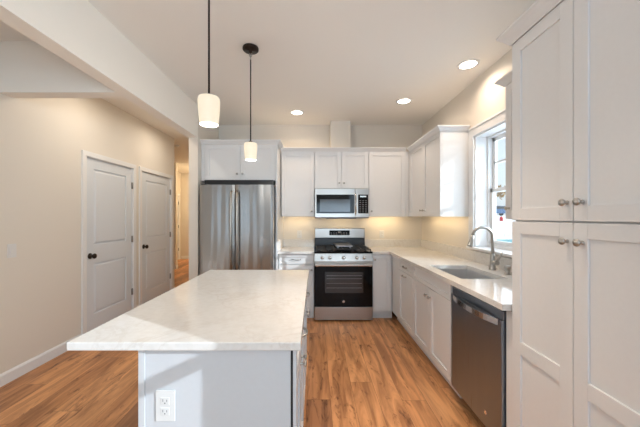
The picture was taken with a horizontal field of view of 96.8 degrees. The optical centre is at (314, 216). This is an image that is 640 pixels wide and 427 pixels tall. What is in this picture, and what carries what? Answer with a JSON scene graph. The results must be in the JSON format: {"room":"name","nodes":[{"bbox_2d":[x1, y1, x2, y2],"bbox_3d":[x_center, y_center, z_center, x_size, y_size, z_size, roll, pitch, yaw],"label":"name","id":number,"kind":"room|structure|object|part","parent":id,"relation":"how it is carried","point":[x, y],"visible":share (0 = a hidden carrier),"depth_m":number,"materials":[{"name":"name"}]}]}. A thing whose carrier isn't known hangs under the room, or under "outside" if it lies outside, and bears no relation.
{"room":"kitchen","nodes":[
{"label":"kitchen","id":0,"kind":"room"},
{"bbox_2d":[0,93,173,373],"bbox_3d":[-2.610,-0.020,0.565,0.140,2.780,9.130,0,0,0],"label":"wall","id":1,"kind":"structure","parent":0,"point":[42,140],"depth_m":2.71,"materials":[{"name":"beige paint"}]},
{"bbox_2d":[7,244,15,257],"bbox_3d":[-2.535,0.285,2.377,0.010,0.115,0.070,0,0,0],"label":"light switch","id":2,"kind":"object","parent":1,"relation":"attached to","point":[11,248],"visible":1,"depth_m":2.37,"materials":[{"name":"plastic"}]},
{"bbox_2d":[0,334,81,386],"bbox_3d":[-2.533,1.320,-0.459,0.014,0.100,7.083,0,0,0],"label":"baseboard","id":3,"kind":"structure","parent":1,"relation":"attached to","point":[27,366],"depth_m":2.54,"materials":[{"name":"white wood"}]},
{"bbox_2d":[81,150,135,334],"bbox_3d":[-2.578,0.321,3.549,0.204,2.098,0.928,0,0,0],"label":"door","id":4,"kind":"structure","parent":1,"relation":"in","point":[108,189],"depth_m":3.48,"materials":[{"name":"white wood"}]},
{"bbox_3d":[-2.511,0.445,3.213,0.070,0.066,0.066,0,0,0],"label":"knob","id":5,"kind":"part","parent":4,"relation":"part of","materials":[{"name":"brown metal"}]},
{"bbox_2d":[139,166,172,305],"bbox_3d":[-2.578,0.321,4.571,0.204,2.098,0.958,0,0,0],"label":"door","id":6,"kind":"structure","parent":1,"relation":"in","point":[155,192],"depth_m":4.53,"materials":[{"name":"white wood"}]},
{"bbox_2d":[174,163,177,264],"bbox_3d":[-4.365,-0.020,7.450,1.470,2.780,0.100,0,0,0],"label":"door trim","id":7,"kind":"structure","parent":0,"point":[175,164],"depth_m":7.42,"materials":[{"name":"beige wood"}]},
{"bbox_2d":[178,172,180,258],"bbox_3d":[-4.420,-0.020,8.350,0.140,2.780,1.700,0,0,0],"label":"wall","id":8,"kind":"structure","parent":0,"point":[179,174],"depth_m":9.18,"materials":[{"name":"beige paint"}]},
{"bbox_2d":[178,194,179,259],"bbox_3d":[-4.388,0.321,8.640,0.204,2.098,0.960,0,0,0],"label":"door","id":9,"kind":"structure","parent":8,"relation":"in","point":[178,194],"depth_m":9.07,"materials":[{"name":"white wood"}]},
{"bbox_2d":[181,173,188,255],"bbox_3d":[-3.292,-0.020,9.300,3.617,2.780,0.200,0,0,0],"label":"wall","id":10,"kind":"structure","parent":0,"point":[184,176],"depth_m":9.20,"materials":[{"name":"beige paint"}]},
{"bbox_2d":[189,116,218,279],"bbox_3d":[-1.542,-0.020,3.990,0.117,2.780,0.780,0,0,0],"label":"wall","id":11,"kind":"structure","parent":0,"point":[195,181],"depth_m":3.60,"materials":[{"name":"white paint"}]},
{"bbox_2d":[0,259,484,426],"bbox_3d":[-1.650,1.430,2.700,7.100,0.120,13.800,0,0,0],"label":"floor","id":12,"kind":"structure","parent":0,"point":[360,373],"depth_m":2.31,"materials":[{"name":"brown wood"}]},
{"bbox_2d":[138,327,307,426],"bbox_3d":[-0.348,0.930,1.393,0.627,0.880,0.663,0,0,0],"label":"base cabinet","id":13,"kind":"object","parent":12,"relation":"on","point":[212,388],"visible":0.66,"depth_m":1.07,"materials":[{"name":"paint"}]},
{"bbox_3d":[-0.650,0.930,1.066,0.024,0.880,0.008,0,0,0],"label":"corner trim","id":14,"kind":"part","parent":13,"relation":"part of","materials":[{"name":"paint"}]},
{"bbox_2d":[156,390,174,420],"bbox_3d":[-0.561,0.709,1.065,0.072,0.116,0.009,0,0,0],"label":"wall outlet","id":15,"kind":"object","parent":13,"relation":"attached to","point":[165,399],"visible":1,"depth_m":1.06,"materials":[{"name":"plastic"}]},
{"bbox_2d":[161,397,168,404],"bbox_3d":[-0.561,0.690,1.063,0.033,0.028,0.002,0,0,0],"label":"receptacle","id":16,"kind":"object","parent":15,"relation":"attached to","point":[164,400],"depth_m":1.06,"materials":[{"name":"grey plastic"}]},
{"bbox_2d":[161,408,168,414],"bbox_3d":[-0.561,0.729,1.063,0.033,0.028,0.002,0,0,0],"label":"receptacle","id":17,"kind":"object","parent":15,"relation":"attached to","point":[164,411],"depth_m":1.06,"materials":[{"name":"grey plastic"}]},
{"bbox_3d":[-0.373,0.930,1.081,0.563,0.880,0.022,0,0,0],"label":"panel","id":18,"kind":"part","parent":13,"relation":"part of","materials":[{"name":"paint"}]},
{"bbox_3d":[-0.080,0.566,1.407,0.020,0.138,0.625,0,0,0],"label":"drawer","id":19,"kind":"part","parent":13,"relation":"part of","materials":[{"name":"paint"}]},
{"bbox_3d":[-0.080,0.947,1.245,0.020,0.611,0.302,0,0,0],"label":"door","id":20,"kind":"part","parent":13,"relation":"part of","materials":[{"name":"paint"}]},
{"bbox_3d":[-0.080,0.947,1.559,0.020,0.611,0.320,0,0,0],"label":"door","id":21,"kind":"part","parent":13,"relation":"part of","materials":[{"name":"paint"}]},
{"bbox_3d":[-0.054,0.705,1.363,0.031,0.030,0.030,0,0,0],"label":"knob","id":22,"kind":"part","parent":13,"relation":"part of","materials":[{"name":"silver metal"}]},
{"bbox_3d":[-0.054,0.567,1.397,0.039,0.018,0.130,0,0,0],"label":"handle","id":23,"kind":"part","parent":13,"relation":"part of","materials":[{"name":"silver metal"}]},
{"bbox_2d":[200,180,275,274],"bbox_3d":[-0.958,0.452,3.840,0.900,1.836,0.920,0,0,0],"label":"refrigerator","id":24,"kind":"object","parent":12,"relation":"on","point":[238,217],"visible":0.71,"depth_m":3.45,"materials":[{"name":"silver metal"}]},
{"bbox_3d":[-1.192,0.180,3.487,0.432,1.140,0.075,0,0,0],"label":"door","id":25,"kind":"part","parent":24,"relation":"part of","materials":[{"name":"silver metal"}]},
{"bbox_3d":[-1.008,0.170,3.420,0.027,0.985,0.078,0,0,0],"label":"handle","id":26,"kind":"part","parent":24,"relation":"part of","materials":[{"name":"silver metal"}]},
{"bbox_3d":[-0.936,0.170,3.420,0.027,0.985,0.078,0,0,0],"label":"handle","id":27,"kind":"part","parent":24,"relation":"part of","materials":[{"name":"silver metal"}]},
{"bbox_3d":[-0.739,0.180,3.487,0.462,1.140,0.075,0,0,0],"label":"door","id":28,"kind":"part","parent":24,"relation":"part of","materials":[{"name":"silver metal"}]},
{"bbox_2d":[276,144,282,269],"bbox_3d":[-0.503,0.214,4.040,0.022,2.311,0.679,0,0,0],"label":"end panel","id":29,"kind":"object","parent":12,"relation":"on","point":[279,220],"visible":0.36,"depth_m":3.83,"materials":[{"name":"white wood"}]},
{"bbox_2d":[278,254,313,317],"bbox_3d":[-0.251,0.933,4.057,0.477,0.874,0.644,0,0,0],"label":"base cabinet","id":30,"kind":"object","parent":12,"relation":"on","point":[285,261],"visible":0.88,"depth_m":3.77,"materials":[{"name":"white wood"}]},
{"bbox_2d":[278,239,313,253],"bbox_3d":[-0.251,0.422,4.061,0.478,0.144,0.637,0,0,0],"label":"countertop","id":31,"kind":"structure","parent":30,"relation":"on","point":[290,246],"depth_m":4.36,"materials":[{"name":"stone"}]},
{"bbox_3d":[-0.248,0.568,3.780,0.460,0.134,0.020,0,0,0],"label":"drawer","id":32,"kind":"part","parent":30,"relation":"part of","materials":[{"name":"white wood"}]},
{"bbox_3d":[-0.248,0.947,3.780,0.460,0.611,0.020,0,0,0],"label":"door","id":33,"kind":"part","parent":30,"relation":"part of","materials":[{"name":"white wood"}]},
{"bbox_2d":[303,292,309,421],"bbox_3d":[-0.345,0.930,2.075,0.620,0.880,0.699,0,0,0],"label":"base cabinet","id":34,"kind":"object","parent":12,"relation":"on","point":[306,311],"visible":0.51,"depth_m":2.02,"materials":[{"name":"paint"}]},
{"bbox_2d":[66,270,308,350],"bbox_3d":[-0.479,0.473,1.742,0.855,0.031,1.416,0,0,0],"label":"countertop","id":35,"kind":"structure","parent":34,"relation":"on","point":[214,310],"depth_m":1.28,"materials":[{"name":"stone"}]},
{"bbox_3d":[-0.080,0.947,1.903,0.020,0.611,0.342,0,0,0],"label":"door","id":36,"kind":"part","parent":34,"relation":"part of","materials":[{"name":"paint"}]},
{"bbox_3d":[-0.080,0.947,2.248,0.020,0.611,0.342,0,0,0],"label":"door","id":37,"kind":"part","parent":34,"relation":"part of","materials":[{"name":"paint"}]},
{"bbox_2d":[314,228,372,319],"bbox_3d":[0.373,0.772,4.003,0.764,1.196,0.685,0,0,0],"label":"gas range","id":38,"kind":"object","parent":12,"relation":"on","point":[343,276],"visible":0.93,"depth_m":3.70,"materials":[{"name":"silver metal"}]},
{"bbox_2d":[334,243,352,247],"bbox_3d":[0.393,0.405,4.000,0.225,0.038,0.400,0,0,0],"label":"griddle","id":39,"kind":"object","parent":38,"relation":"on","point":[337,245],"visible":1,"depth_m":3.82,"materials":[{"name":"grey metal"}]},
{"bbox_3d":[0.373,1.266,3.722,0.762,0.172,0.036,0,0,0],"label":"drawer","id":40,"kind":"part","parent":38,"relation":"part of","materials":[{"name":"silver metal"}]},
{"bbox_2d":[314,247,372,252],"bbox_3d":[0.373,0.470,3.991,0.764,0.024,0.558,0,0,0],"label":"cooktop","id":41,"kind":"object","parent":38,"relation":"in","point":[319,249],"depth_m":3.74,"materials":[{"name":"black metal"}]},
{"bbox_3d":[0.373,0.551,3.721,0.762,0.134,0.038,0,0,0],"label":"control panel","id":42,"kind":"part","parent":38,"relation":"part of","materials":[{"name":"silver metal"}]},
{"bbox_3d":[0.373,0.901,3.721,0.758,0.546,0.038,0,0,0],"label":"oven door","id":43,"kind":"part","parent":38,"relation":"part of","materials":[{"name":"black glass"}]},
{"bbox_3d":[0.373,0.632,3.682,0.750,0.036,0.044,0,0,0],"label":"handle","id":44,"kind":"part","parent":38,"relation":"part of","materials":[{"name":"silver metal"}]},
{"bbox_2d":[373,254,391,317],"bbox_3d":[0.901,0.933,4.059,0.281,0.874,0.640,0,0,0],"label":"base cabinet","id":45,"kind":"object","parent":12,"relation":"on","point":[382,263],"visible":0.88,"depth_m":3.78,"materials":[{"name":"white wood"}]},
{"bbox_2d":[392,256,419,346],"bbox_3d":[1.318,0.933,3.377,0.662,0.874,0.826,0,0,0],"label":"base cabinet","id":46,"kind":"object","parent":12,"relation":"on","point":[402,272],"visible":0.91,"depth_m":3.32,"materials":[{"name":"white wood"}]},
{"bbox_3d":[1.032,0.568,3.217,0.020,0.134,0.500,0,0,0],"label":"drawer","id":47,"kind":"part","parent":46,"relation":"part of","materials":[{"name":"white wood"}]},
{"bbox_3d":[1.032,0.947,3.217,0.020,0.611,0.500,0,0,0],"label":"door","id":48,"kind":"part","parent":46,"relation":"part of","materials":[{"name":"white wood"}]},
{"bbox_2d":[365,239,511,310],"bbox_3d":[1.204,0.422,2.936,0.890,0.144,2.886,0,0,0],"label":"countertop","id":49,"kind":"structure","parent":46,"relation":"on","point":[429,257],"depth_m":2.69,"materials":[{"name":"stone"}]},
{"bbox_2d":[440,269,494,278],"bbox_3d":[1.262,0.603,2.397,0.385,0.215,0.615,0,0,0],"label":"sink","id":50,"kind":"object","parent":49,"relation":"in","point":[460,273],"visible":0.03,"depth_m":2.69,"materials":[{"name":"silver metal"}]},
{"bbox_2d":[467,226,502,269],"bbox_3d":[1.450,0.270,2.434,0.249,0.380,0.129,0,0,0],"label":"faucet","id":51,"kind":"object","parent":49,"relation":"on","point":[493,262],"visible":1,"depth_m":2.46,"materials":[{"name":"silver metal"}]},
{"bbox_3d":[1.549,0.355,2.414,0.043,0.126,0.093,0,0,-6],"label":"lever","id":52,"kind":"part","parent":51,"relation":"part of","materials":[{"name":"silver metal"}]},
{"bbox_2d":[504,265,510,274],"bbox_3d":[1.535,0.424,2.265,0.052,0.071,0.052,0,0,0],"label":"soap dispenser","id":53,"kind":"object","parent":49,"relation":"on","point":[507,267],"visible":1,"depth_m":2.25,"materials":[{"name":"silver metal"}]},
{"bbox_2d":[413,266,461,397],"bbox_3d":[1.320,0.933,2.551,0.658,0.874,0.821,0,0,0],"label":"base cabinet","id":54,"kind":"object","parent":12,"relation":"on","point":[431,295],"visible":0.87,"depth_m":2.47,"materials":[{"name":"white wood"}]},
{"bbox_3d":[1.032,0.947,2.756,0.020,0.611,0.404,0,0,0],"label":"door","id":55,"kind":"part","parent":54,"relation":"part of","materials":[{"name":"white wood"}]},
{"bbox_3d":[1.032,0.947,2.348,0.020,0.611,0.404,0,0,0],"label":"door","id":56,"kind":"part","parent":54,"relation":"part of","materials":[{"name":"white wood"}]},
{"bbox_2d":[451,286,505,426],"bbox_3d":[1.304,0.936,1.839,0.652,0.868,0.587,0,0,0],"label":"dishwasher","id":57,"kind":"object","parent":12,"relation":"on","point":[478,328],"visible":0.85,"depth_m":1.76,"materials":[{"name":"grey metal"}]},
{"bbox_3d":[1.003,0.588,1.839,0.050,0.035,0.517,0,0,0],"label":"handle","id":58,"kind":"part","parent":57,"relation":"part of","materials":[{"name":"silver metal"}]},
{"bbox_2d":[506,311,511,426],"bbox_3d":[1.330,0.936,1.518,0.580,0.868,0.051,0,0,0],"label":"filler panel","id":59,"kind":"object","parent":12,"relation":"on","point":[508,313],"visible":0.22,"depth_m":1.52,"materials":[{"name":"white wood"}]},
{"bbox_2d":[496,0,639,426],"bbox_3d":[1.315,0.204,1.154,0.667,2.332,0.768,0,0,0],"label":"pantry cabinet","id":60,"kind":"object","parent":12,"relation":"on","point":[576,63],"visible":1,"depth_m":1.12,"materials":[{"name":"white wood"}]},
{"bbox_3d":[1.131,-0.930,1.154,0.299,0.064,0.768,0,0,0],"label":"crown","id":61,"kind":"part","parent":60,"relation":"part of","materials":[{"name":"white wood"}]},
{"bbox_3d":[1.040,-0.438,1.310,0.020,0.912,0.350,0,0,0],"label":"door","id":62,"kind":"part","parent":60,"relation":"part of","materials":[{"name":"white wood"}]},
{"bbox_3d":[1.040,0.640,1.310,0.020,1.230,0.350,0,0,0],"label":"door","id":63,"kind":"part","parent":60,"relation":"part of","materials":[{"name":"white wood"}]},
{"bbox_3d":[1.014,-0.058,1.160,0.031,0.030,0.030,0,0,0],"label":"knob","id":64,"kind":"part","parent":60,"relation":"part of","materials":[{"name":"silver metal"}]},
{"bbox_3d":[1.014,0.100,1.160,0.031,0.030,0.030,0,0,0],"label":"knob","id":65,"kind":"part","parent":60,"relation":"part of","materials":[{"name":"silver metal"}]},
{"bbox_3d":[1.014,-0.058,1.094,0.031,0.030,0.030,0,0,0],"label":"knob","id":66,"kind":"part","parent":60,"relation":"part of","materials":[{"name":"silver metal"}]},
{"bbox_3d":[1.014,0.100,1.094,0.031,0.030,0.030,0,0,0],"label":"knob","id":67,"kind":"part","parent":60,"relation":"part of","materials":[{"name":"silver metal"}]},
{"bbox_3d":[1.040,-0.438,0.956,0.020,0.912,0.352,0,0,0],"label":"door","id":68,"kind":"part","parent":60,"relation":"part of","materials":[{"name":"white wood"}]},
{"bbox_3d":[1.040,0.640,0.956,0.020,1.230,0.352,0,0,0],"label":"door","id":69,"kind":"part","parent":60,"relation":"part of","materials":[{"name":"white wood"}]},
{"bbox_2d":[0,0,535,172],"bbox_3d":[-1.650,-1.485,2.700,7.100,0.150,13.800,0,0,0],"label":"ceiling","id":70,"kind":"structure","parent":0,"point":[327,60],"depth_m":2.44,"materials":[{"name":"white paint"}]},
{"bbox_2d":[0,41,123,97],"bbox_3d":[-2.070,-1.204,2.337,0.940,0.411,0.115,0,0,0],"label":"header beam","id":71,"kind":"structure","parent":70,"relation":"attached to","point":[28,69],"depth_m":2.28,"materials":[{"name":"white paint"}]},
{"bbox_2d":[0,0,197,137],"bbox_3d":[-1.542,-1.204,-0.200,0.117,0.411,7.600,0,0,0],"label":"ceiling beam","id":72,"kind":"structure","parent":70,"relation":"attached to","point":[75,31],"depth_m":1.98,"materials":[{"name":"white paint"}]},
{"bbox_2d":[197,0,219,127],"bbox_3d":[-0.545,-0.941,1.460,0.132,0.938,0.132,0,0,0],"label":"pendant light","id":73,"kind":"object","parent":70,"relation":"hanging from","point":[208,104],"visible":1,"depth_m":1.43,"materials":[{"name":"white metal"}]},
{"bbox_3d":[-0.545,-0.543,1.460,0.110,0.143,0.110,0,0,0],"label":"lamp shade","id":74,"kind":"part","parent":73,"relation":"part of","materials":[{"name":"white glass"}]},
{"bbox_3d":[-0.545,-0.970,1.460,0.010,0.685,0.010,0,0,0],"label":"rod","id":75,"kind":"part","parent":73,"relation":"part of","materials":[{"name":"brown metal"}]},
{"bbox_2d":[242,43,258,160],"bbox_3d":[-0.537,-0.941,2.370,0.132,0.938,0.132,0,0,0],"label":"pendant light","id":76,"kind":"object","parent":70,"relation":"hanging from","point":[250,148],"visible":1,"depth_m":2.34,"materials":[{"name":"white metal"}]},
{"bbox_3d":[-0.537,-0.970,2.370,0.010,0.685,0.010,0,0,0],"label":"rod","id":77,"kind":"part","parent":76,"relation":"part of","materials":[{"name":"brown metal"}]},
{"bbox_3d":[-0.537,-0.543,2.370,0.110,0.143,0.110,0,0,0],"label":"lamp shade","id":78,"kind":"part","parent":76,"relation":"part of","materials":[{"name":"white glass"}]},
{"bbox_2d":[290,110,303,114],"bbox_3d":[-0.243,-1.407,3.840,0.196,0.006,0.196,0,0,0],"label":"recessed light","id":79,"kind":"object","parent":70,"relation":"in","point":[293,112],"visible":1,"depth_m":3.83,"materials":[{"name":"plastic"}]},
{"bbox_2d":[396,98,411,103],"bbox_3d":[1.084,-1.407,3.460,0.196,0.006,0.196,0,0,0],"label":"recessed light","id":80,"kind":"object","parent":70,"relation":"in","point":[401,100],"visible":1,"depth_m":3.45,"materials":[{"name":"plastic"}]},
{"bbox_2d":[456,59,479,69],"bbox_3d":[1.417,-1.407,2.630,0.196,0.006,0.196,0,0,0],"label":"recessed light","id":81,"kind":"object","parent":70,"relation":"in","point":[467,64],"visible":1,"depth_m":2.62,"materials":[{"name":"plastic"}]},
{"bbox_2d":[219,125,421,246],"bbox_3d":[0.025,-0.020,4.480,3.250,2.780,0.200,0,0,0],"label":"wall","id":82,"kind":"structure","parent":0,"point":[290,135],"depth_m":4.38,"materials":[{"name":"beige paint"}]},
{"bbox_2d":[200,139,283,185],"bbox_3d":[-0.963,-0.731,4.016,1.037,0.526,0.725,0,0,0],"label":"upper cabinet","id":83,"kind":"object","parent":82,"relation":"attached to","point":[218,162],"visible":0.77,"depth_m":3.70,"materials":[{"name":"white wood"}]},
{"bbox_3d":[-1.207,-0.706,3.710,0.460,0.468,0.020,0,0,0],"label":"door","id":84,"kind":"part","parent":83,"relation":"part of","materials":[{"name":"white wood"}]},
{"bbox_3d":[-0.963,-0.968,3.842,1.037,0.052,0.376,0,0,0],"label":"crown","id":85,"kind":"part","parent":83,"relation":"part of","materials":[{"name":"white wood"}]},
{"bbox_3d":[-0.746,-0.706,3.710,0.454,0.468,0.020,0,0,0],"label":"door","id":86,"kind":"part","parent":83,"relation":"part of","materials":[{"name":"white wood"}]},
{"bbox_2d":[281,147,314,216],"bbox_3d":[-0.243,-0.488,4.181,0.474,0.972,0.395,0,0,0],"label":"upper cabinet","id":87,"kind":"object","parent":82,"relation":"attached to","point":[297,163],"visible":1,"depth_m":4.04,"materials":[{"name":"white wood"}]},
{"bbox_3d":[-0.243,-0.948,4.007,0.474,0.052,0.046,0,0,0],"label":"crown","id":88,"kind":"part","parent":87,"relation":"part of","materials":[{"name":"white wood"}]},
{"bbox_2d":[283,239,313,246],"bbox_3d":[-0.251,0.405,4.369,0.478,0.110,0.020,0,0,0],"label":"backsplash","id":89,"kind":"structure","parent":82,"relation":"attached to","point":[286,242],"depth_m":4.36,"materials":[{"name":"stone"}]},
{"bbox_2d":[297,230,301,237],"bbox_3d":[-0.240,0.270,4.375,0.070,0.115,0.009,0,0,0],"label":"wall outlet","id":90,"kind":"object","parent":82,"relation":"attached to","point":[299,232],"visible":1,"depth_m":4.37,"materials":[{"name":"plastic"}]},
{"bbox_2d":[315,147,368,187],"bbox_3d":[0.379,-0.687,4.181,0.767,0.574,0.395,0,0,0],"label":"upper cabinet","id":91,"kind":"object","parent":82,"relation":"attached to","point":[335,167],"visible":0.81,"depth_m":4.03,"materials":[{"name":"white wood"}]},
{"bbox_3d":[0.187,-0.662,4.040,0.378,0.519,0.020,0,0,0],"label":"door","id":92,"kind":"part","parent":91,"relation":"part of","materials":[{"name":"white wood"}]},
{"bbox_2d":[315,188,368,218],"bbox_3d":[0.378,-0.184,4.148,0.760,0.425,0.460,0,0,0],"label":"microwave","id":93,"kind":"object","parent":91,"relation":"attached to","point":[330,203],"visible":1,"depth_m":3.96,"materials":[{"name":"grey metal"}]},
{"bbox_3d":[0.279,-0.193,3.985,0.562,0.406,0.039,0,0,0],"label":"door","id":94,"kind":"part","parent":93,"relation":"part of","materials":[{"name":"silver metal"}]},
{"bbox_3d":[0.284,-0.177,3.964,0.528,0.263,0.002,0,0,0],"label":"glass","id":95,"kind":"part","parent":93,"relation":"part of","materials":[{"name":"grey glass"}]},
{"bbox_3d":[0.566,-0.177,3.945,0.022,0.299,0.054,0,0,0],"label":"handle","id":96,"kind":"part","parent":93,"relation":"part of","materials":[{"name":"silver metal"}]},
{"bbox_3d":[0.660,-0.193,3.985,0.196,0.406,0.039,0,0,0],"label":"control panel","id":97,"kind":"part","parent":93,"relation":"part of","materials":[{"name":"silver metal"}]},
{"bbox_3d":[0.379,-0.948,4.007,0.767,0.052,0.046,0,0,0],"label":"crown","id":98,"kind":"part","parent":91,"relation":"part of","materials":[{"name":"white wood"}]},
{"bbox_3d":[0.570,-0.662,4.040,0.379,0.519,0.020,0,0,0],"label":"door","id":99,"kind":"part","parent":91,"relation":"part of","materials":[{"name":"white wood"}]},
{"bbox_2d":[380,230,383,237],"bbox_3d":[1.030,0.270,4.375,0.070,0.115,0.009,0,0,0],"label":"wall outlet","id":100,"kind":"object","parent":82,"relation":"attached to","point":[381,231],"visible":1,"depth_m":4.37,"materials":[{"name":"plastic"}]},
{"bbox_2d":[368,147,408,216],"bbox_3d":[1.048,-0.488,4.181,0.569,0.972,0.395,0,0,0],"label":"upper cabinet","id":101,"kind":"object","parent":82,"relation":"attached to","point":[388,167],"visible":0.98,"depth_m":4.04,"materials":[{"name":"white wood"}]},
{"bbox_3d":[1.024,-0.948,4.007,0.521,0.052,0.046,0,0,0],"label":"crown","id":102,"kind":"part","parent":101,"relation":"part of","materials":[{"name":"white wood"}]},
{"bbox_2d":[330,121,349,146],"bbox_3d":[0.375,-1.170,4.280,0.294,0.480,0.200,0,0,0],"label":"cover","id":103,"kind":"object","parent":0,"point":[339,130],"depth_m":4.18,"materials":[{"name":"white paint"}]},
{"bbox_2d":[422,49,511,257],"bbox_3d":[1.750,-0.020,0.290,0.200,2.780,8.580,0,0,0],"label":"wall","id":104,"kind":"structure","parent":0,"point":[483,98],"depth_m":3.13,"materials":[{"name":"beige paint"}]},
{"bbox_2d":[407,125,469,216],"bbox_3d":[1.468,-0.482,3.678,0.362,0.960,1.403,0,0,0],"label":"upper cabinet","id":105,"kind":"object","parent":104,"relation":"attached to","point":[438,160],"visible":0.99,"depth_m":3.02,"materials":[{"name":"white wood"}]},
{"bbox_3d":[1.343,-0.464,3.748,0.020,0.917,0.479,0,0,0],"label":"door","id":106,"kind":"part","parent":105,"relation":"part of","materials":[{"name":"white wood"}]},
{"bbox_3d":[1.343,-0.464,3.264,0.020,0.917,0.481,0,0,0],"label":"door","id":107,"kind":"part","parent":105,"relation":"part of","materials":[{"name":"white wood"}]},
{"bbox_3d":[1.458,-0.936,3.480,0.341,0.052,1.008,0,0,0],"label":"crown","id":108,"kind":"part","parent":105,"relation":"part of","materials":[{"name":"white wood"}]},
{"bbox_2d":[365,239,511,271],"bbox_3d":[1.204,0.405,2.936,0.890,0.110,2.886,0,0,0],"label":"backsplash","id":109,"kind":"structure","parent":104,"relation":"attached to","point":[476,256],"depth_m":3.60,"materials":[{"name":"stone"}]},
{"bbox_2d":[466,108,511,256],"bbox_3d":[1.728,-0.296,2.509,0.245,1.260,1.034,0,0,0],"label":"window","id":110,"kind":"structure","parent":104,"relation":"in","point":[483,137],"depth_m":2.92,"materials":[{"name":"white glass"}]},
{"bbox_3d":[1.687,0.322,2.505,0.165,0.024,1.026,0,0,0],"label":"sill","id":111,"kind":"part","parent":110,"relation":"part of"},
{"bbox_3d":[1.810,-0.248,2.515,0.080,1.164,0.830,0,0,0],"label":"frame","id":112,"kind":"part","parent":110,"relation":"part of","materials":[{"name":"white wood"}]},
{"bbox_3d":[1.827,-0.522,2.515,0.024,0.555,0.770,0,0,0],"label":"sash","id":113,"kind":"part","parent":110,"relation":"part of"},
{"bbox_3d":[1.802,-0.005,2.515,0.024,0.560,0.770,0,0,0],"label":"sash","id":114,"kind":"part","parent":110,"relation":"part of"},
{"bbox_2d":[495,70,511,218],"bbox_3d":[1.468,-0.472,1.764,0.362,0.980,0.544,0,0,0],"label":"upper cabinet","id":115,"kind":"object","parent":104,"relation":"attached to","point":[506,80],"visible":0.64,"depth_m":1.95,"materials":[{"name":"white wood"}]},
{"bbox_3d":[1.458,-0.936,1.765,0.341,0.052,0.542,0,0,0],"label":"crown","id":116,"kind":"part","parent":115,"relation":"part of","materials":[{"name":"white wood"}]},
{"bbox_3d":[1.343,-0.454,1.741,0.020,0.937,0.494,0,0,0],"label":"door","id":117,"kind":"part","parent":115,"relation":"part of","materials":[{"name":"white wood"}]},
{"label":"outside","id":118,"kind":"structure","parent":0,"visible":0},
{"bbox_2d":[496,215,514,238],"bbox_3d":[70.950,0.770,55.000,138.100,2.400,170.000,0,0,0],"label":"ground","id":119,"kind":"structure","parent":118,"point":[507,223],"depth_m":29.55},
{"bbox_2d":[496,206,505,215],"bbox_3d":[27.300,-0.890,43.000,4.500,1.480,1.800,0,0,0],"label":"parked car","id":120,"kind":"object","parent":119,"relation":"on","point":[499,209],"visible":0.27,"depth_m":42.15,"materials":[{"name":"blue metal"}]},
{"bbox_2d":[496,184,505,199],"bbox_3d":[31.546,-3.113,50.007,3.692,5.769,5.020,0,0,37],"label":"tree","id":121,"kind":"object","parent":119,"relation":"on","point":[498,194],"visible":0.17,"depth_m":48.38,"materials":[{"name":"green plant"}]},
{"bbox_2d":[496,239,511,241],"bbox_3d":[32.000,1.790,18.900,56.000,0.280,3.400,0,0,0],"label":"path","id":122,"kind":"structure","parent":119,"relation":"on","point":[505,240],"depth_m":20.09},
{"bbox_2d":[496,227,511,236],"bbox_3d":[23.000,1.295,22.480,34.000,0.950,0.160,0,0,0],"label":"fence","id":123,"kind":"object","parent":119,"relation":"on","point":[504,228],"visible":0.12,"depth_m":22.40,"materials":[{"name":"white"}]}
]}

